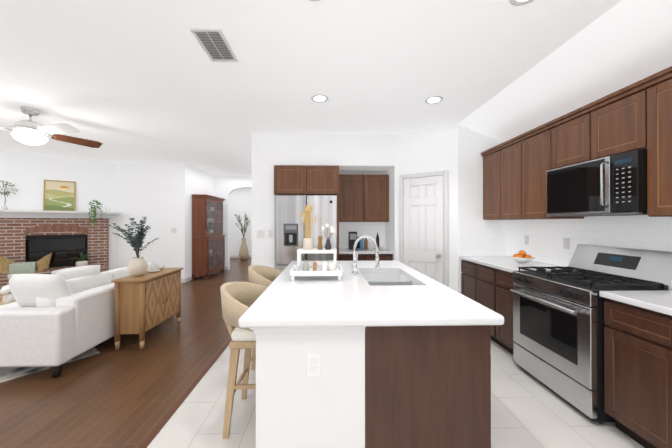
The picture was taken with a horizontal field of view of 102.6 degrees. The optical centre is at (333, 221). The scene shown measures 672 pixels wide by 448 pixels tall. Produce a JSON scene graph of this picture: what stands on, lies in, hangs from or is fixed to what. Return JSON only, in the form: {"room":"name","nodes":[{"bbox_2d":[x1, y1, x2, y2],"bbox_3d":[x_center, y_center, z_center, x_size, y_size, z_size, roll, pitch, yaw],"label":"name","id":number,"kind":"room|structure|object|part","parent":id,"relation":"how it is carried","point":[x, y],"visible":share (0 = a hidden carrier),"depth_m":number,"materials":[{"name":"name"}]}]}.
{"room":"kitchen","nodes":[
{"label":"kitchen","id":0,"kind":"room"},
{"bbox_2d":[0,258,250,447],"bbox_3d":[-4.910,1.409,4.030,7.420,0.066,12.900,0,0,-1],"label":"floor","id":1,"kind":"structure","parent":0,"point":[129,393],"depth_m":2.27,"materials":[{"name":"brown wood"}]},
{"bbox_2d":[0,347,99,382],"bbox_3d":[-4.186,1.371,2.303,2.150,0.010,2.901,0,0,37],"label":"rug","id":2,"kind":"object","parent":1,"relation":"on","point":[8,373],"visible":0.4,"depth_m":2.49,"materials":[{"name":"grey fabric"}]},
{"bbox_2d":[0,262,151,377],"bbox_3d":[-2.894,0.922,3.251,0.990,0.889,1.886,0,0,-1],"label":"sofa","id":3,"kind":"object","parent":2,"relation":"on","point":[55,320],"visible":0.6,"depth_m":2.47,"materials":[{"name":"fabric"}]},
{"bbox_3d":[-4.124,1.173,3.201,1.090,0.387,1.100,0,0,-1],"label":"coffee table","id":4,"kind":"object","parent":2,"relation":"on","visible":0},
{"bbox_2d":[0,285,15,305],"bbox_3d":[-3.889,0.851,3.023,0.550,0.252,0.530,0,0,-1],"label":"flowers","id":5,"kind":"object","parent":4,"relation":"on","point":[8,296],"visible":0.33,"depth_m":3.06,"materials":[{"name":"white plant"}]},
{"bbox_2d":[0,210,121,289],"bbox_3d":[-5.484,0.584,5.359,2.010,1.605,0.516,0,0,-37],"label":"fireplace","id":6,"kind":"object","parent":1,"relation":"on","point":[63,237],"visible":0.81,"depth_m":5.38,"materials":[{"name":"brick"}]},
{"bbox_2d":[0,180,17,209],"bbox_3d":[-6.095,-0.494,4.999,0.286,0.546,0.273,0,0,-1],"label":"topiary","id":7,"kind":"object","parent":6,"relation":"on","point":[4,207],"visible":0.96,"depth_m":4.98,"materials":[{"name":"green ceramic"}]},
{"bbox_2d":[0,253,51,273],"bbox_3d":[-5.749,0.854,5.013,0.708,0.520,0.335,0,0,-37],"label":"pillows","id":8,"kind":"object","parent":6,"relation":"on","point":[8,266],"visible":0.69,"depth_m":4.94,"materials":[{"name":"brown fabric"}]},
{"bbox_2d":[43,180,75,210],"bbox_3d":[-5.620,-0.536,5.531,0.470,0.637,0.097,0,0,-37],"label":"picture","id":9,"kind":"object","parent":6,"relation":"on","point":[59,195],"visible":0.96,"depth_m":5.53,"materials":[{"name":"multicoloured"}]},
{"bbox_2d":[70,249,111,266],"bbox_3d":[-4.985,0.753,5.463,0.683,0.344,0.647,0,0,-1],"label":"potted plant","id":10,"kind":"object","parent":6,"relation":"on","point":[81,262],"visible":0.88,"depth_m":5.43,"materials":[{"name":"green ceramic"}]},
{"bbox_2d":[87,200,101,225],"bbox_3d":[-5.028,-0.198,5.683,0.251,0.561,0.412,0,0,-41],"label":"ivy","id":11,"kind":"object","parent":6,"relation":"on","point":[94,209],"visible":1,"depth_m":5.56,"materials":[{"name":"green plant"}]},
{"bbox_2d":[111,268,182,349],"bbox_3d":[-2.200,0.994,3.262,0.346,0.748,0.804,0,0,-1],"label":"sideboard","id":12,"kind":"object","parent":1,"relation":"on","point":[146,301],"visible":0.98,"depth_m":2.94,"materials":[{"name":"brown wood"}]},
{"bbox_2d":[109,216,158,276],"bbox_3d":[-2.287,0.276,3.078,0.397,0.682,0.377,0,0,-1],"label":"vase","id":13,"kind":"object","parent":12,"relation":"on","point":[137,266],"visible":1,"depth_m":3.04,"materials":[{"name":"ceramic"}]},
{"bbox_2d":[148,263,161,271],"bbox_3d":[-2.232,0.568,3.352,0.138,0.101,0.140,0,0,-32],"label":"cup","id":14,"kind":"object","parent":12,"relation":"on","point":[154,267],"depth_m":3.34,"materials":[{"name":"white ceramic"}]},
{"bbox_2d":[192,194,225,279],"bbox_3d":[-3.203,0.367,6.999,0.393,2.050,1.170,0,0,-1],"label":"china cabinet","id":15,"kind":"object","parent":1,"relation":"on","point":[208,247],"visible":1,"depth_m":6.49,"materials":[{"name":"brown wood"}]},
{"bbox_2d":[235,214,249,259],"bbox_3d":[-3.332,0.523,9.932,0.678,1.755,0.394,0,0,-1],"label":"plant","id":16,"kind":"object","parent":1,"relation":"on","point":[243,252],"visible":1,"depth_m":9.85,"materials":[{"name":"green plant"}]},
{"bbox_2d":[0,124,654,293],"bbox_3d":[-3.137,0.013,4.081,11.271,2.740,13.140,0,0,-1],"label":"wall","id":17,"kind":"structure","parent":0,"point":[159,195],"depth_m":5.12,"materials":[{"name":"white paint"}]},
{"bbox_2d":[171,228,176,232],"bbox_3d":[-3.635,0.189,6.135,0.120,0.120,0.005,0,0,-1],"label":"outlet","id":18,"kind":"object","parent":17,"relation":"attached to","point":[173,230],"depth_m":6.13,"materials":[{"name":"white plastic"}]},
{"bbox_2d":[184,276,199,282],"bbox_3d":[-3.411,1.342,6.929,0.017,0.100,1.603,0,0,-1],"label":"baseboard","id":19,"kind":"structure","parent":17,"relation":"attached to","point":[187,279],"depth_m":6.29,"materials":[{"name":"white wood"}]},
{"bbox_2d":[230,255,250,257],"bbox_3d":[-3.114,1.354,10.523,3.350,0.100,0.013,0,0,-1],"label":"baseboard","id":20,"kind":"structure","parent":17,"relation":"attached to","point":[231,256],"depth_m":10.50,"materials":[{"name":"white wood"}]},
{"bbox_2d":[257,230,264,237],"bbox_3d":[-1.114,0.183,4.134,0.115,0.120,0.009,0,0,-1],"label":"outlet","id":21,"kind":"object","parent":17,"relation":"attached to","point":[260,233],"depth_m":4.13,"materials":[{"name":"white plastic"}]},
{"bbox_2d":[268,230,272,237],"bbox_3d":[-0.966,0.183,4.141,0.070,0.120,0.005,0,0,-1],"label":"outlet","id":22,"kind":"object","parent":17,"relation":"attached to","point":[270,232],"depth_m":4.14,"materials":[{"name":"white plastic"}]},
{"bbox_2d":[274,165,309,195],"bbox_3d":[-0.631,-0.634,4.442,0.548,0.435,0.824,0,0,-1],"label":"upper cabinet","id":23,"kind":"object","parent":17,"relation":"attached to","point":[288,179],"depth_m":4.04,"materials":[{"name":"brown wood"}]},
{"bbox_2d":[310,166,341,200],"bbox_3d":[-0.199,-0.634,4.454,0.548,0.435,0.824,0,0,-1],"label":"upper cabinet","id":24,"kind":"object","parent":17,"relation":"attached to","point":[324,180],"depth_m":4.05,"materials":[{"name":"brown wood"}]},
{"bbox_2d":[338,174,369,220],"bbox_3d":[0.319,-0.406,4.706,0.493,0.810,0.326,0,0,-1],"label":"upper cabinet","id":25,"kind":"object","parent":17,"relation":"attached to","point":[362,197],"depth_m":4.55,"materials":[{"name":"brown wood"}]},
{"bbox_2d":[339,222,384,247],"bbox_3d":[0.506,0.228,4.881,0.869,0.485,0.008,0,0,-1],"label":"backsplash","id":26,"kind":"structure","parent":17,"relation":"attached to","point":[371,229],"depth_m":4.88,"materials":[{"name":"white tile"}]},
{"bbox_2d":[370,174,388,220],"bbox_3d":[0.694,-0.406,4.716,0.493,0.810,0.326,0,0,-1],"label":"upper cabinet","id":27,"kind":"object","parent":17,"relation":"attached to","point":[379,183],"depth_m":4.56,"materials":[{"name":"brown wood"}]},
{"bbox_2d":[399,170,448,286],"bbox_3d":[1.313,0.330,3.954,0.590,2.105,0.420,0,0,-1],"label":"pantry door","id":28,"kind":"structure","parent":17,"relation":"in","point":[423,204],"depth_m":3.94,"materials":[{"name":"white wood"}]},
{"bbox_2d":[459,220,506,255],"bbox_3d":[2.057,0.219,3.711,0.650,0.495,0.008,0,0,-1],"label":"backsplash","id":29,"kind":"structure","parent":17,"relation":"attached to","point":[495,238],"depth_m":3.71,"materials":[{"name":"white tile"}]},
{"bbox_2d":[481,146,496,219],"bbox_3d":[2.229,-0.478,3.500,0.326,0.898,0.435,0,0,-1],"label":"upper cabinet","id":30,"kind":"object","parent":17,"relation":"attached to","point":[490,156],"depth_m":3.55,"materials":[{"name":"brown wood"}]},
{"bbox_2d":[497,138,516,219],"bbox_3d":[2.238,-0.479,3.162,0.326,0.898,0.478,0,0,-1],"label":"upper cabinet","id":31,"kind":"object","parent":17,"relation":"attached to","point":[507,154],"depth_m":3.21,"materials":[{"name":"brown wood"}]},
{"bbox_2d":[525,235,528,244],"bbox_3d":[2.389,0.223,3.324,0.005,0.115,0.070,0,0,-1],"label":"outlet","id":32,"kind":"object","parent":17,"relation":"attached to","point":[526,236],"depth_m":3.32,"materials":[{"name":"white plastic"}]},
{"bbox_2d":[517,126,583,219],"bbox_3d":[2.247,-0.481,2.816,0.326,0.898,0.451,0,0,-1],"label":"upper cabinet","id":33,"kind":"object","parent":17,"relation":"attached to","point":[533,147],"depth_m":2.81,"materials":[{"name":"brown wood"}]},
{"bbox_2d":[549,110,580,169],"bbox_3d":[2.258,-0.715,2.369,0.326,0.433,0.444,0,0,-1],"label":"upper cabinet","id":34,"kind":"object","parent":17,"relation":"attached to","point":[564,134],"depth_m":2.43,"materials":[{"name":"brown wood"}]},
{"bbox_2d":[563,238,569,248],"bbox_3d":[2.403,0.221,2.774,0.005,0.115,0.070,0,0,-1],"label":"outlet","id":35,"kind":"object","parent":17,"relation":"attached to","point":[566,241],"depth_m":2.77,"materials":[{"name":"white plastic"}]},
{"bbox_2d":[507,217,671,266],"bbox_3d":[2.456,0.210,1.050,0.008,0.495,5.350,0,0,-1],"label":"backsplash","id":36,"kind":"structure","parent":17,"relation":"attached to","point":[546,236],"depth_m":2.64,"materials":[{"name":"white tile"}]},
{"bbox_2d":[581,82,644,162],"bbox_3d":[2.267,-0.716,2.043,0.326,0.433,0.444,0,0,-1],"label":"upper cabinet","id":37,"kind":"object","parent":17,"relation":"attached to","point":[634,116],"depth_m":2.01,"materials":[{"name":"brown wood"}]},
{"bbox_2d":[546,149,646,216],"bbox_3d":[2.213,-0.273,2.203,0.425,0.438,0.758,0,0,-1],"label":"microwave","id":38,"kind":"object","parent":37,"relation":"attached to","point":[614,185],"visible":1,"depth_m":2.05,"materials":[{"name":"black"}]},
{"bbox_2d":[645,70,671,216],"bbox_3d":[2.279,-0.485,1.586,0.326,0.898,0.469,0,0,-1],"label":"upper cabinet","id":39,"kind":"object","parent":17,"relation":"attached to","point":[658,91],"depth_m":1.75,"materials":[{"name":"brown wood"}]},
{"bbox_2d":[0,0,671,175],"bbox_3d":[-3.121,-1.262,4.085,11.400,0.350,13.300,0,0,-1],"label":"ceiling","id":40,"kind":"structure","parent":0,"point":[136,81],"depth_m":2.33,"materials":[{"name":"white paint"}]},
{"bbox_2d":[0,106,102,153],"bbox_3d":[-3.635,-1.084,3.207,1.325,0.551,1.296,0,0,-1],"label":"ceiling fan","id":41,"kind":"object","parent":40,"relation":"hanging from","point":[30,132],"visible":1,"depth_m":3.19,"materials":[{"name":"silver metal"}]},
{"bbox_2d":[189,28,237,61],"bbox_3d":[-0.908,-1.357,2.083,0.220,0.012,0.380,0,0,-1],"label":"ceiling vent","id":42,"kind":"object","parent":40,"relation":"in","point":[215,45],"visible":1,"depth_m":2.06,"materials":[{"name":"white metal"}]},
{"bbox_2d":[311,94,328,102],"bbox_3d":[-0.151,-1.357,2.963,0.195,0.007,0.195,0,0,-10],"label":"recessed light","id":43,"kind":"object","parent":40,"relation":"in","point":[318,98],"depth_m":2.95,"materials":[{"name":"white"}]},
{"bbox_2d":[425,96,442,103],"bbox_3d":[1.119,-1.357,2.996,0.195,0.007,0.195,0,0,-10],"label":"recessed light","id":44,"kind":"object","parent":40,"relation":"in","point":[434,99],"depth_m":2.98,"materials":[{"name":"white"}]},
{"bbox_2d":[509,0,533,5],"bbox_3d":[1.155,-1.361,1.596,0.195,0.007,0.195,0,0,-37],"label":"recessed light","id":45,"kind":"object","parent":40,"relation":"in","point":[513,2],"depth_m":1.66,"materials":[{"name":"white"}]},
{"bbox_2d":[147,340,643,447],"bbox_3d":[0.652,1.403,1.304,3.600,0.060,7.160,0,0,-1],"label":"floor","id":46,"kind":"structure","parent":0,"point":[528,410],"depth_m":1.88,"materials":[{"name":"white tile"}]},
{"bbox_2d":[220,281,267,438],"bbox_3d":[-0.515,0.908,1.915,0.535,0.935,0.562,0,0,-1],"label":"stool","id":47,"kind":"object","parent":46,"relation":"on","point":[237,298],"visible":0.33,"depth_m":1.73,"materials":[{"name":"brown wood"}]},
{"bbox_2d":[248,265,281,369],"bbox_3d":[-0.581,0.911,2.714,0.535,0.935,0.562,0,0,-1],"label":"stool","id":48,"kind":"object","parent":46,"relation":"on","point":[265,276],"visible":0.06,"depth_m":2.60,"materials":[{"name":"beige fabric"}]},
{"bbox_2d":[276,195,336,270],"bbox_3d":[-0.413,0.491,4.394,0.920,1.785,0.872,0,0,-1],"label":"fridge","id":49,"kind":"object","parent":46,"relation":"on","point":[290,235],"visible":0.42,"depth_m":4.02,"materials":[{"name":"grey metal"}]},
{"bbox_2d":[338,253,369,260],"bbox_3d":[0.327,0.947,4.567,0.501,0.876,0.596,0,0,-1],"label":"base cabinet","id":50,"kind":"object","parent":46,"relation":"on","point":[341,256],"depth_m":4.27,"materials":[{"name":"brown wood"}]},
{"bbox_2d":[338,249,392,252],"bbox_3d":[0.511,0.489,4.557,0.868,0.040,0.614,0,0,-1],"label":"countertop","id":51,"kind":"structure","parent":50,"relation":"on","point":[339,250],"depth_m":4.27,"materials":[{"name":"white stone"}]},
{"bbox_2d":[348,232,385,249],"bbox_3d":[0.585,0.318,4.675,0.640,0.300,0.294,0,0,-1],"label":"kitchen items","id":52,"kind":"object","parent":51,"relation":"on","point":[362,243],"depth_m":4.58,"materials":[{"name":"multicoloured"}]},
{"bbox_2d":[250,328,490,447],"bbox_3d":[0.182,0.944,2.274,1.239,0.866,1.868,0,0,-1],"label":"kitchen island","id":53,"kind":"object","parent":46,"relation":"on","point":[393,354],"depth_m":1.36,"materials":[{"name":"brown wood"}]},
{"bbox_2d":[238,260,503,327],"bbox_3d":[0.167,0.486,2.275,1.300,0.050,1.960,0,0,-1],"label":"island countertop","id":54,"kind":"structure","parent":53,"relation":"on","point":[351,301],"depth_m":1.50,"materials":[{"name":"white stone"}]},
{"bbox_2d":[290,204,341,280],"bbox_3d":[-0.138,0.145,2.258,0.410,0.630,0.300,0,0,-1],"label":"tiered tray","id":55,"kind":"object","parent":54,"relation":"on","point":[318,272],"depth_m":2.24,"materials":[{"name":"white"}]},
{"bbox_3d":[-0.151,0.120,2.263,0.346,0.581,0.252,0,0,-1],"label":"items on the kitchen island riser","id":56,"kind":"part","parent":55,"relation":"part of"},
{"bbox_2d":[351,235,379,274],"bbox_3d":[0.278,0.286,2.378,0.241,0.347,0.180,0,0,-1],"label":"faucet","id":57,"kind":"object","parent":54,"relation":"on","point":[355,264],"visible":1,"depth_m":2.36,"materials":[{"name":"silver metal"}]},
{"bbox_2d":[366,272,413,283],"bbox_3d":[0.466,0.610,2.327,0.428,0.222,0.758,0,0,-1],"label":"sink","id":58,"kind":"object","parent":54,"relation":"in","point":[374,277],"depth_m":2.70,"materials":[{"name":"silver metal"}]},
{"bbox_2d":[370,253,392,260],"bbox_3d":[0.694,0.947,4.577,0.501,0.876,0.596,0,0,-1],"label":"base cabinet","id":59,"kind":"object","parent":46,"relation":"on","point":[382,256],"depth_m":4.29,"materials":[{"name":"brown wood"}]},
{"bbox_2d":[461,260,470,298],"bbox_3d":[2.074,0.943,3.486,0.636,0.876,0.442,0,0,-1],"label":"base cabinet","id":60,"kind":"object","parent":46,"relation":"on","point":[465,264],"depth_m":3.56,"materials":[{"name":"brown wood"}]},
{"bbox_2d":[471,264,490,308],"bbox_3d":[2.083,0.942,3.144,0.636,0.876,0.510,0,0,-1],"label":"base cabinet","id":61,"kind":"object","parent":46,"relation":"on","point":[480,290],"depth_m":3.24,"materials":[{"name":"brown wood"}]},
{"bbox_2d":[487,268,513,353],"bbox_3d":[2.092,0.941,2.802,0.636,0.876,0.442,0,0,-1],"label":"base cabinet","id":62,"kind":"object","parent":46,"relation":"on","point":[501,283],"depth_m":2.83,"materials":[{"name":"brown wood"}]},
{"bbox_2d":[459,256,562,271],"bbox_3d":[2.069,0.484,3.145,0.649,0.040,1.127,0,0,-1],"label":"countertop","id":63,"kind":"structure","parent":62,"relation":"on","point":[504,263],"depth_m":3.08,"materials":[{"name":"white stone"}]},
{"bbox_2d":[510,250,535,262],"bbox_3d":[2.167,0.393,3.087,0.250,0.138,0.250,0,0,-1],"label":"fruit bowl","id":64,"kind":"object","parent":63,"relation":"on","point":[521,256],"visible":1,"depth_m":3.04,"materials":[{"name":"white ceramic"}]},
{"bbox_2d":[510,244,671,423],"bbox_3d":[2.033,0.794,2.195,0.753,1.165,0.762,0,0,-1],"label":"gas range","id":65,"kind":"object","parent":46,"relation":"on","point":[558,330],"visible":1,"depth_m":2.04,"materials":[{"name":"silver metal"}]},
{"bbox_2d":[600,296,658,447],"bbox_3d":[2.124,0.937,1.573,0.636,0.876,0.477,0,0,-1],"label":"base cabinet","id":66,"kind":"object","parent":46,"relation":"on","point":[638,367],"depth_m":1.63,"materials":[{"name":"brown wood"}]},
{"bbox_2d":[599,290,671,315],"bbox_3d":[2.149,0.474,0.090,0.649,0.040,3.449,0,0,-1],"label":"countertop","id":67,"kind":"structure","parent":66,"relation":"on","point":[660,301],"depth_m":1.64,"materials":[{"name":"white stone"}]},
{"bbox_2d":[659,316,671,447],"bbox_3d":[2.134,0.936,1.172,0.636,0.876,0.594,0,0,-1],"label":"base cabinet","id":68,"kind":"object","parent":46,"relation":"on","point":[665,322],"depth_m":1.47,"materials":[{"name":"brown wood"}]}
]}

